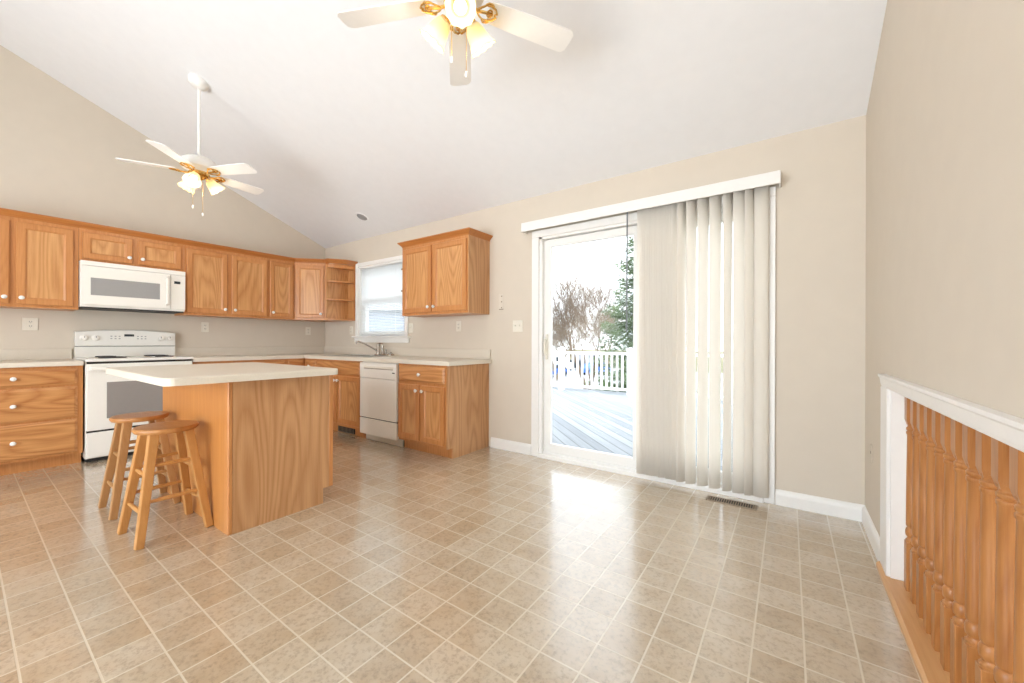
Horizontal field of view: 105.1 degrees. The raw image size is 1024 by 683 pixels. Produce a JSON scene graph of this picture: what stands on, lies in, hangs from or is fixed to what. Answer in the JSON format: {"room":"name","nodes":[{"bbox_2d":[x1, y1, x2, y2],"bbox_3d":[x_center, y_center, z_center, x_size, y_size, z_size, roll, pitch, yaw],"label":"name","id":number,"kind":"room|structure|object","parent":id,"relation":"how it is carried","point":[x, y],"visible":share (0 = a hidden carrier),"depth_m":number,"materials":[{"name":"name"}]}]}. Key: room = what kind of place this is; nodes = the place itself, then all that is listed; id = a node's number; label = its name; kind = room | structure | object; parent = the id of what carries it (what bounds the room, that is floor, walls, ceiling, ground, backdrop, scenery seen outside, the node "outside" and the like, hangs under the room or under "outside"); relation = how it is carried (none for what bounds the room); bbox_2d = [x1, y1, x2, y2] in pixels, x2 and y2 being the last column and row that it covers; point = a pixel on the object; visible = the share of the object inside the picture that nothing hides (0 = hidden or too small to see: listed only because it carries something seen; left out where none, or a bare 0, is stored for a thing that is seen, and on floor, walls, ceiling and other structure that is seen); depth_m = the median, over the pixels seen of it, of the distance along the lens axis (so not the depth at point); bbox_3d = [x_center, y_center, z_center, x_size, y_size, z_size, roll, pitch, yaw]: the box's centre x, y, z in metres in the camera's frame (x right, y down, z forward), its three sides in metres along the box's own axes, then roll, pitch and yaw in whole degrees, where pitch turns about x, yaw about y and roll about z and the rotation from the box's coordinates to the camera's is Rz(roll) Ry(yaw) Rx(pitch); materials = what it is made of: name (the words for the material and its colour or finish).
{"room":"kitchen","nodes":[
{"label":"kitchen","id":0,"kind":"room"},
{"bbox_2d":[0,45,324,358],"bbox_3d":[-4.564,-0.941,3.613,0.150,4.249,5.840,0,0,35],"label":"wall","id":1,"kind":"structure","parent":0,"point":[59,149],"depth_m":4.04,"materials":[{"name":"beige paint"}]},
{"bbox_2d":[22,318,37,329],"bbox_3d":[-4.459,-0.162,3.629,0.009,0.116,0.095,0,0,35],"label":"wall outlet","id":2,"kind":"object","parent":1,"relation":"attached to","point":[27,323],"visible":1,"depth_m":3.63,"materials":[{"name":"beige plastic"}]},
{"bbox_2d":[0,349,71,360],"bbox_3d":[-4.535,0.120,3.512,0.020,0.101,0.792,0,0,35],"label":"backsplash","id":3,"kind":"structure","parent":1,"relation":"attached to","point":[5,354],"depth_m":3.64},
{"bbox_2d":[0,215,78,310],"bbox_3d":[-4.370,-0.679,3.424,0.376,0.763,0.755,0,0,35],"label":"upper cabinet","id":4,"kind":"object","parent":1,"relation":"attached to","point":[39,260],"visible":1,"depth_m":3.45,"materials":[{"name":"brown wood"}]},
{"bbox_2d":[78,228,183,271],"bbox_3d":[-3.927,-0.909,4.051,0.376,0.300,0.776,0,0,35],"label":"upper cabinet","id":5,"kind":"object","parent":1,"relation":"attached to","point":[97,246],"visible":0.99,"depth_m":3.92,"materials":[{"name":"brown wood"}]},
{"bbox_2d":[78,260,184,313],"bbox_3d":[-3.905,-0.535,4.036,0.431,0.442,0.772,0,0,35],"label":"microwave","id":6,"kind":"object","parent":5,"relation":"attached to","point":[102,286],"visible":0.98,"depth_m":3.90,"materials":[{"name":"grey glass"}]},
{"bbox_2d":[201,322,208,331],"bbox_3d":[-3.692,-0.173,4.716,0.009,0.116,0.075,0,0,35],"label":"wall outlet","id":7,"kind":"object","parent":1,"relation":"attached to","point":[204,325],"visible":1,"depth_m":4.71,"materials":[{"name":"beige plastic"}]},
{"bbox_2d":[174,245,267,318],"bbox_3d":[-3.458,-0.676,4.717,0.376,0.763,0.850,0,0,35],"label":"upper cabinet","id":8,"kind":"object","parent":1,"relation":"attached to","point":[219,284],"visible":1,"depth_m":4.58,"materials":[{"name":"brown wood"}]},
{"bbox_2d":[263,259,293,319],"bbox_3d":[-3.119,-0.674,5.198,0.376,0.763,0.322,0,0,35],"label":"upper cabinet","id":9,"kind":"object","parent":1,"relation":"attached to","point":[280,273],"visible":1,"depth_m":5.10,"materials":[{"name":"brown wood"}]},
{"bbox_2d":[306,327,310,334],"bbox_3d":[-2.978,-0.153,5.727,0.009,0.116,0.075,0,0,35],"label":"wall outlet","id":10,"kind":"object","parent":1,"relation":"attached to","point":[308,329],"visible":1,"depth_m":5.73,"materials":[{"name":"beige plastic"}]},
{"bbox_2d":[285,263,339,321],"bbox_3d":[-2.756,-0.673,5.513,0.613,0.763,0.606,0,0,35],"label":"upper cabinet","id":11,"kind":"object","parent":1,"relation":"attached to","point":[309,278],"visible":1,"depth_m":5.27,"materials":[{"name":"brown wood"}]},
{"bbox_2d":[0,208,357,265],"bbox_3d":[-3.451,-1.085,4.379,0.452,0.056,3.359,0,0,44],"label":"crown molding","id":12,"kind":"structure","parent":11,"relation":"attached to","point":[3,211],"depth_m":4.08,"materials":[{"name":"brown wood"}]},
{"bbox_2d":[0,0,886,247],"bbox_3d":[-1.525,-2.245,1.430,7.526,1.760,6.070,0,0,35],"label":"ceiling","id":13,"kind":"structure","parent":0,"point":[335,121],"depth_m":2.96,"materials":[{"name":"white paint"}]},
{"bbox_2d":[115,73,263,215],"bbox_3d":[-2.688,-1.667,3.392,1.007,1.190,1.001,0,0,35],"label":"ceiling fan","id":14,"kind":"object","parent":13,"relation":"hanging from","point":[200,168],"visible":1,"depth_m":3.32,"materials":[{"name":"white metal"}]},
{"bbox_2d":[355,213,368,221],"bbox_3d":[-1.857,-1.538,4.851,0.169,0.069,0.158,0,0,29],"label":"ceiling light","id":15,"kind":"object","parent":13,"relation":"attached to","point":[360,216],"visible":1,"depth_m":4.84,"materials":[{"name":"white"}]},
{"bbox_2d":[337,0,572,85],"bbox_3d":[-0.262,-1.720,1.864,1.216,0.903,1.196,0,0,35],"label":"ceiling fan","id":16,"kind":"object","parent":13,"relation":"hanging from","point":[467,35],"visible":1,"depth_m":1.98,"materials":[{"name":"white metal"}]},
{"bbox_2d":[0,430,921,682],"bbox_3d":[-2.013,1.153,1.796,6.126,0.120,5.820,0,0,35],"label":"floor","id":17,"kind":"structure","parent":0,"point":[489,564],"depth_m":1.76,"materials":[{"name":"tile"}]},
{"bbox_2d":[0,366,82,475],"bbox_3d":[-4.274,0.649,3.325,0.656,0.873,0.790,0,0,35],"label":"base cabinet","id":18,"kind":"object","parent":17,"relation":"on","point":[41,408],"visible":1,"depth_m":3.29,"materials":[{"name":"brown wood"}]},
{"bbox_2d":[0,349,83,367],"bbox_3d":[-4.283,0.141,3.334,0.638,0.141,0.792,0,0,35],"label":"countertop","id":19,"kind":"structure","parent":18,"relation":"on","point":[9,358],"depth_m":3.54,"materials":[{"name":"beige laminate"}]},
{"bbox_2d":[73,330,193,461],"bbox_3d":[-3.805,0.483,3.963,0.695,1.208,0.772,0,0,35],"label":"range","id":20,"kind":"object","parent":17,"relation":"on","point":[105,396],"visible":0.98,"depth_m":3.73,"materials":[{"name":"white metal"}]},
{"bbox_2d":[73,355,193,361],"bbox_3d":[-3.818,0.163,3.973,0.662,0.038,0.772,0,0,35],"label":"cooktop","id":21,"kind":"object","parent":20,"relation":"in","point":[86,358],"depth_m":3.85,"materials":[{"name":"white metal"}]},
{"bbox_2d":[98,411,180,519],"bbox_3d":[-2.482,0.791,2.618,0.345,0.609,0.345,0,0,35],"label":"bar stool","id":22,"kind":"object","parent":17,"relation":"on","point":[118,453],"visible":0.88,"depth_m":2.57,"materials":[{"name":"brown wood"}]},
{"bbox_2d":[117,420,212,549],"bbox_3d":[-2.007,0.790,2.277,0.345,0.614,0.345,0,0,33],"label":"bar stool","id":23,"kind":"object","parent":17,"relation":"on","point":[147,441],"visible":1,"depth_m":2.23,"materials":[{"name":"brown wood"}]},
{"bbox_2d":[192,359,285,363],"bbox_3d":[-3.322,0.652,4.674,0.656,0.873,0.939,0,0,35],"label":"base cabinet","id":24,"kind":"object","parent":17,"relation":"on","point":[275,361],"visible":0.02,"depth_m":4.57,"materials":[{"name":"brown wood"}]},
{"bbox_2d":[175,346,491,365],"bbox_3d":[-2.036,0.148,4.284,3.214,0.141,1.786,0,0,35],"label":"countertop","id":25,"kind":"structure","parent":24,"relation":"on","point":[421,356],"depth_m":4.64,"materials":[{"name":"beige laminate"}]},
{"bbox_2d":[324,354,396,356],"bbox_3d":[-1.909,0.266,4.920,0.840,0.187,0.470,0,0,35],"label":"sink","id":26,"kind":"object","parent":25,"relation":"in","point":[347,355],"visible":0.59,"depth_m":4.88,"materials":[{"name":"silver metal"}]},
{"bbox_2d":[355,341,386,354],"bbox_3d":[-1.745,0.081,4.960,0.447,0.184,0.170,0,0,5],"label":"faucet","id":27,"kind":"object","parent":25,"relation":"on","point":[361,342],"visible":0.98,"depth_m":4.94,"materials":[{"name":"silver metal"}]},
{"bbox_2d":[163,375,332,535],"bbox_3d":[-1.914,0.657,2.809,1.217,0.873,0.624,0,0,35],"label":"kitchen island","id":28,"kind":"object","parent":17,"relation":"on","point":[265,447],"visible":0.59,"depth_m":2.40,"materials":[{"name":"brown wood"}]},
{"bbox_2d":[106,362,337,385],"bbox_3d":[-1.962,0.199,2.654,1.335,0.040,0.915,0,0,35],"label":"island countertop","id":29,"kind":"structure","parent":28,"relation":"on","point":[188,374],"depth_m":2.36,"materials":[{"name":"beige laminate"}]},
{"bbox_2d":[286,358,304,365],"bbox_3d":[-2.940,0.603,5.125,0.551,0.773,0.235,0,0,35],"label":"base cabinet","id":30,"kind":"object","parent":17,"relation":"on","point":[300,361],"visible":0.03,"depth_m":4.99,"materials":[{"name":"brown wood"}]},
{"bbox_2d":[305,358,316,366],"bbox_3d":[-2.438,0.605,5.187,0.298,0.773,0.551,0,0,35],"label":"base cabinet","id":31,"kind":"object","parent":17,"relation":"on","point":[308,362],"visible":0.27,"depth_m":4.97,"materials":[{"name":"brown wood"}]},
{"bbox_2d":[317,359,365,437],"bbox_3d":[-1.902,0.657,4.870,0.940,0.873,0.651,0,0,35],"label":"base cabinet","id":32,"kind":"object","parent":17,"relation":"on","point":[346,384],"visible":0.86,"depth_m":4.54,"materials":[{"name":"brown wood"}]},
{"bbox_2d":[338,425,354,434],"bbox_3d":[-1.975,1.044,4.665,0.350,0.086,0.004,0,0,35],"label":"grille","id":33,"kind":"object","parent":32,"relation":"attached to","point":[340,428],"depth_m":4.66,"materials":[{"name":"black metal"}]},
{"bbox_2d":[360,362,403,446],"bbox_3d":[-1.262,0.660,4.418,0.622,0.868,0.612,0,0,35],"label":"dishwasher","id":34,"kind":"object","parent":17,"relation":"on","point":[379,381],"visible":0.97,"depth_m":4.15,"materials":[{"name":"beige plastic"}]},
{"bbox_2d":[398,363,488,458],"bbox_3d":[-0.715,0.661,4.036,0.693,0.873,0.656,0,0,35],"label":"base cabinet","id":35,"kind":"object","parent":17,"relation":"on","point":[443,410],"visible":1,"depth_m":3.81,"materials":[{"name":"brown wood"}]},
{"bbox_2d":[706,495,756,510],"bbox_3d":[1.500,1.102,2.684,0.300,0.006,0.094,0,0,35],"label":"floor vent","id":36,"kind":"object","parent":17,"relation":"in","point":[709,497],"visible":1,"depth_m":2.68,"materials":[{"name":"metal"}]},
{"bbox_2d":[325,115,865,504],"bbox_3d":[0.182,-0.024,3.904,7.576,2.850,0.150,0,0,35],"label":"wall","id":37,"kind":"structure","parent":0,"point":[821,197],"depth_m":2.63,"materials":[{"name":"beige paint"}]},
{"bbox_2d":[175,346,490,358],"bbox_3d":[-2.042,0.128,4.288,3.200,0.101,1.786,0,0,35],"label":"backsplash","id":38,"kind":"structure","parent":37,"relation":"attached to","point":[206,351],"depth_m":4.87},
{"bbox_2d":[326,264,354,320],"bbox_3d":[-2.352,-0.672,5.398,0.190,0.763,0.328,0,0,35],"label":"corner shelf","id":39,"kind":"object","parent":37,"relation":"attached to","point":[340,278],"visible":1,"depth_m":5.45,"materials":[{"name":"brown wood"}]},
{"bbox_2d":[351,255,410,342],"bbox_3d":[-1.696,-0.532,5.200,1.180,1.093,0.200,0,0,35],"label":"window","id":40,"kind":"structure","parent":37,"relation":"in","point":[358,289],"depth_m":5.32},
{"bbox_2d":[361,262,403,335],"bbox_3d":[-1.708,-0.536,5.183,0.932,0.928,0.028,0,0,35],"label":"window blind","id":41,"kind":"object","parent":40,"relation":"attached to","point":[382,285],"visible":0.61,"depth_m":5.18,"materials":[{"name":"white plastic"}]},
{"bbox_2d":[409,323,412,332],"bbox_3d":[-1.245,-0.166,4.809,0.075,0.116,0.017,0,0,35],"label":"light switch","id":42,"kind":"object","parent":37,"relation":"attached to","point":[410,324],"visible":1,"depth_m":4.80,"materials":[{"name":"beige plastic"}]},
{"bbox_2d":[397,227,492,317],"bbox_3d":[-0.748,-0.694,4.236,1.070,0.819,0.379,0,0,35],"label":"upper cabinet","id":43,"kind":"object","parent":37,"relation":"attached to","point":[445,274],"visible":1,"depth_m":4.04,"materials":[{"name":"brown wood"}]},
{"bbox_2d":[456,321,460,330],"bbox_3d":[-0.593,-0.170,4.354,0.075,0.116,0.009,0,0,35],"label":"wall outlet","id":44,"kind":"object","parent":37,"relation":"attached to","point":[458,323],"visible":1,"depth_m":4.35,"materials":[{"name":"beige plastic"}]},
{"bbox_2d":[499,294,503,310],"bbox_3d":[-0.112,-0.400,4.015,0.062,0.170,0.009,0,0,35],"label":"wall bracket","id":45,"kind":"object","parent":37,"relation":"attached to","point":[500,295],"visible":1,"depth_m":4.01,"materials":[{"name":"white plastic"}]},
{"bbox_2d":[490,437,530,454],"bbox_3d":[-0.017,1.048,3.940,0.495,0.103,0.016,0,0,35],"label":"baseboard","id":46,"kind":"structure","parent":37,"relation":"attached to","point":[519,447],"depth_m":3.93,"materials":[{"name":"white wood"}]},
{"bbox_2d":[513,320,522,331],"bbox_3d":[0.054,-0.154,3.892,0.120,0.116,0.017,0,0,35],"label":"light switch","id":47,"kind":"object","parent":37,"relation":"attached to","point":[517,324],"visible":1,"depth_m":3.89,"materials":[{"name":"beige plastic"}]},
{"bbox_2d":[521,170,780,497],"bbox_3d":[0.951,-0.037,3.209,2.055,2.190,0.100,0,0,35],"label":"vertical blind","id":48,"kind":"object","parent":37,"relation":"attached to","point":[669,263],"visible":1,"depth_m":2.87,"materials":[{"name":"white fabric"}]},
{"bbox_2d":[531,186,775,503],"bbox_3d":[1.032,0.034,3.286,1.955,2.180,0.180,0,0,35],"label":"door","id":49,"kind":"structure","parent":37,"relation":"in","point":[544,241],"depth_m":3.51,"materials":[{"name":"beige plastic"}]},
{"bbox_2d":[775,489,864,521],"bbox_3d":[1.977,1.055,2.534,0.456,0.103,0.016,0,0,35],"label":"baseboard","id":50,"kind":"structure","parent":37,"relation":"attached to","point":[821,505],"depth_m":2.52,"materials":[{"name":"white wood"}]},
{"bbox_2d":[865,0,1023,535],"bbox_3d":[0.544,-0.923,-0.002,0.115,4.249,5.820,0,0,35],"label":"wall","id":51,"kind":"structure","parent":0,"point":[945,113],"depth_m":1.18,"materials":[{"name":"beige paint"}]},
{"bbox_2d":[862,506,879,560],"bbox_3d":[1.985,1.055,2.164,0.016,0.103,0.579,0,0,35],"label":"baseboard","id":52,"kind":"structure","parent":51,"relation":"attached to","point":[873,536],"depth_m":2.14,"materials":[{"name":"white wood"}]},
{"bbox_2d":[870,444,872,462],"bbox_3d":[2.026,0.632,2.210,0.006,0.100,0.044,0,0,35],"label":"wall jack","id":53,"kind":"object","parent":51,"relation":"attached to","point":[871,446],"visible":1,"depth_m":2.19,"materials":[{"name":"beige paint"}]},
{"bbox_2d":[876,561,949,682],"bbox_3d":[1.206,1.141,0.933,0.190,0.126,2.320,0,0,35],"label":"trim","id":54,"kind":"structure","parent":51,"relation":"attached to","point":[926,659],"depth_m":1.45,"materials":[{"name":"brown wood"}]},
{"bbox_2d":[904,397,1023,682],"bbox_3d":[1.215,0.649,0.962,0.042,0.861,1.851,0,0,35],"label":"balustrade","id":55,"kind":"object","parent":54,"relation":"on","point":[964,542],"visible":0.97,"depth_m":1.14,"materials":[{"name":"brown wood"}]},
{"bbox_2d":[878,374,1023,580],"bbox_3d":[1.155,0.630,0.885,0.151,0.948,2.460,0,0,35],"label":"trim","id":56,"kind":"structure","parent":51,"relation":"attached to","point":[1008,429],"depth_m":1.77,"materials":[{"name":"white wood"}]},
{"label":"outside","id":57,"kind":"structure","parent":0,"visible":0},
{"bbox_2d":[552,387,732,470],"bbox_3d":[1.104,1.329,7.123,9.600,0.150,6.180,0,0,35],"label":"deck","id":58,"kind":"object","parent":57,"point":[598,420],"visible":0.17,"depth_m":6.18,"materials":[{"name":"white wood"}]},
{"bbox_2d":[552,351,557,385],"bbox_3d":[0.389,0.691,10.860,2.080,1.120,0.160,0,0,35],"label":"deck railing","id":59,"kind":"object","parent":58,"relation":"on","point":[554,352],"visible":0.17,"depth_m":10.31,"materials":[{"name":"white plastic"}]},
{"bbox_2d":[558,347,632,395],"bbox_3d":[2.036,0.697,9.698,1.970,1.120,0.160,0,0,35],"label":"deck railing","id":60,"kind":"object","parent":58,"relation":"on","point":[561,351],"visible":0.97,"depth_m":9.65,"materials":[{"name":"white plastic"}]},
{"bbox_2d":[696,349,732,403],"bbox_3d":[4.561,0.706,7.917,4.230,1.120,0.160,0,0,35],"label":"deck railing","id":61,"kind":"object","parent":58,"relation":"on","point":[732,349],"visible":0.02,"depth_m":7.92,"materials":[{"name":"white plastic"}]},
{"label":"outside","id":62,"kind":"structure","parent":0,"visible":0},
{"bbox_2d":[569,349,722,372],"bbox_3d":[23.161,4.281,102.247,240.000,0.200,186.180,0,0,35],"label":"ground","id":63,"kind":"structure","parent":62,"point":[572,349],"depth_m":101.74,"materials":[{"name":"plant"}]},
{"bbox_2d":[369,303,403,330],"bbox_3d":[-6.137,0.629,25.132,14.600,6.900,6.800,0,0,0],"label":"house","id":64,"kind":"structure","parent":63,"relation":"on","point":[391,303],"depth_m":22.13,"materials":[{"name":"grey"}]},
{"bbox_2d":[552,335,568,358],"bbox_3d":[5.065,1.418,72.297,9.100,5.400,6.800,0,0,35],"label":"house","id":65,"kind":"structure","parent":63,"relation":"on","point":[553,349],"depth_m":69.12,"materials":[{"name":"white"}]},
{"bbox_2d":[557,305,589,350],"bbox_3d":[13.788,-2.610,91.018,12.222,13.665,8.694,0,0,35],"label":"bare tree","id":66,"kind":"object","parent":63,"relation":"on","point":[579,305],"visible":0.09,"depth_m":89.47,"materials":[{"name":"beige plant"}]},
{"bbox_2d":[552,291,603,380],"bbox_3d":[4.733,-0.840,40.493,9.192,10.032,6.816,0,0,-25],"label":"bare tree","id":67,"kind":"object","parent":63,"relation":"on","point":[585,325],"visible":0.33,"depth_m":40.16,"materials":[{"name":"beige plant"}]},
{"bbox_2d":[552,263,628,389],"bbox_3d":[5.116,-0.870,27.881,8.714,10.158,10.984,0,0,-15],"label":"bare tree","id":68,"kind":"object","parent":63,"relation":"on","point":[571,299],"visible":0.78,"depth_m":28.59,"materials":[{"name":"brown plant"}]},
{"bbox_2d":[575,314,608,357],"bbox_3d":[21.932,-2.762,101.210,14.569,14.049,12.085,0,0,35],"label":"bare tree","id":69,"kind":"object","parent":63,"relation":"on","point":[601,344],"visible":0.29,"depth_m":101.65,"materials":[{"name":"beige plant"}]},
{"bbox_2d":[589,299,624,363],"bbox_3d":[17.648,-1.948,69.027,10.106,12.413,10.543,0,0,-32],"label":"bare tree","id":70,"kind":"object","parent":63,"relation":"on","point":[608,317],"visible":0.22,"depth_m":68.65,"materials":[{"name":"beige plant"}]},
{"bbox_2d":[552,368,722,399],"bbox_3d":[4.632,4.101,49.957,130.000,0.030,29.000,0,0,35],"label":"parking lot","id":71,"kind":"structure","parent":63,"relation":"on","point":[575,369],"depth_m":41.62,"materials":[{"name":"white snow"}]},
{"bbox_2d":[552,364,569,375],"bbox_3d":[4.556,3.344,45.752,4.441,1.474,1.760,0,0,-35],"label":"car","id":72,"kind":"object","parent":71,"relation":"on","point":[556,364],"visible":0.14,"depth_m":45.18,"materials":[{"name":"blue paint"}]},
{"bbox_2d":[552,355,571,368],"bbox_3d":[6.226,3.015,55.565,4.800,2.144,1.760,0,0,20],"label":"van","id":73,"kind":"object","parent":71,"relation":"on","point":[566,360],"visible":0.17,"depth_m":54.44,"materials":[{"name":"white paint"}]},
{"bbox_2d":[569,359,584,367],"bbox_3d":[9.454,3.361,56.963,4.441,1.474,1.760,0,0,25],"label":"car","id":74,"kind":"object","parent":71,"relation":"on","point":[570,360],"visible":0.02,"depth_m":56.19,"materials":[{"name":"paint"}]},
{"bbox_2d":[575,354,605,362],"bbox_3d":[12.054,3.035,60.633,4.800,2.144,1.760,0,0,15],"label":"van","id":75,"kind":"object","parent":71,"relation":"on","point":[589,358],"visible":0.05,"depth_m":59.98,"materials":[{"name":"grey paint"}]},
{"bbox_2d":[583,362,610,374],"bbox_3d":[10.482,3.365,48.916,4.441,1.474,1.760,0,0,-45],"label":"car","id":76,"kind":"object","parent":71,"relation":"on","point":[589,363],"visible":0.22,"depth_m":47.91,"materials":[{"name":"blue paint"}]},
{"bbox_2d":[584,235,696,391],"bbox_3d":[4.409,0.350,13.270,5.188,8.270,5.100,0,0,-8],"label":"evergreen tree","id":77,"kind":"object","parent":63,"relation":"on","point":[618,331],"visible":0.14,"depth_m":13.37,"materials":[{"name":"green plant"}]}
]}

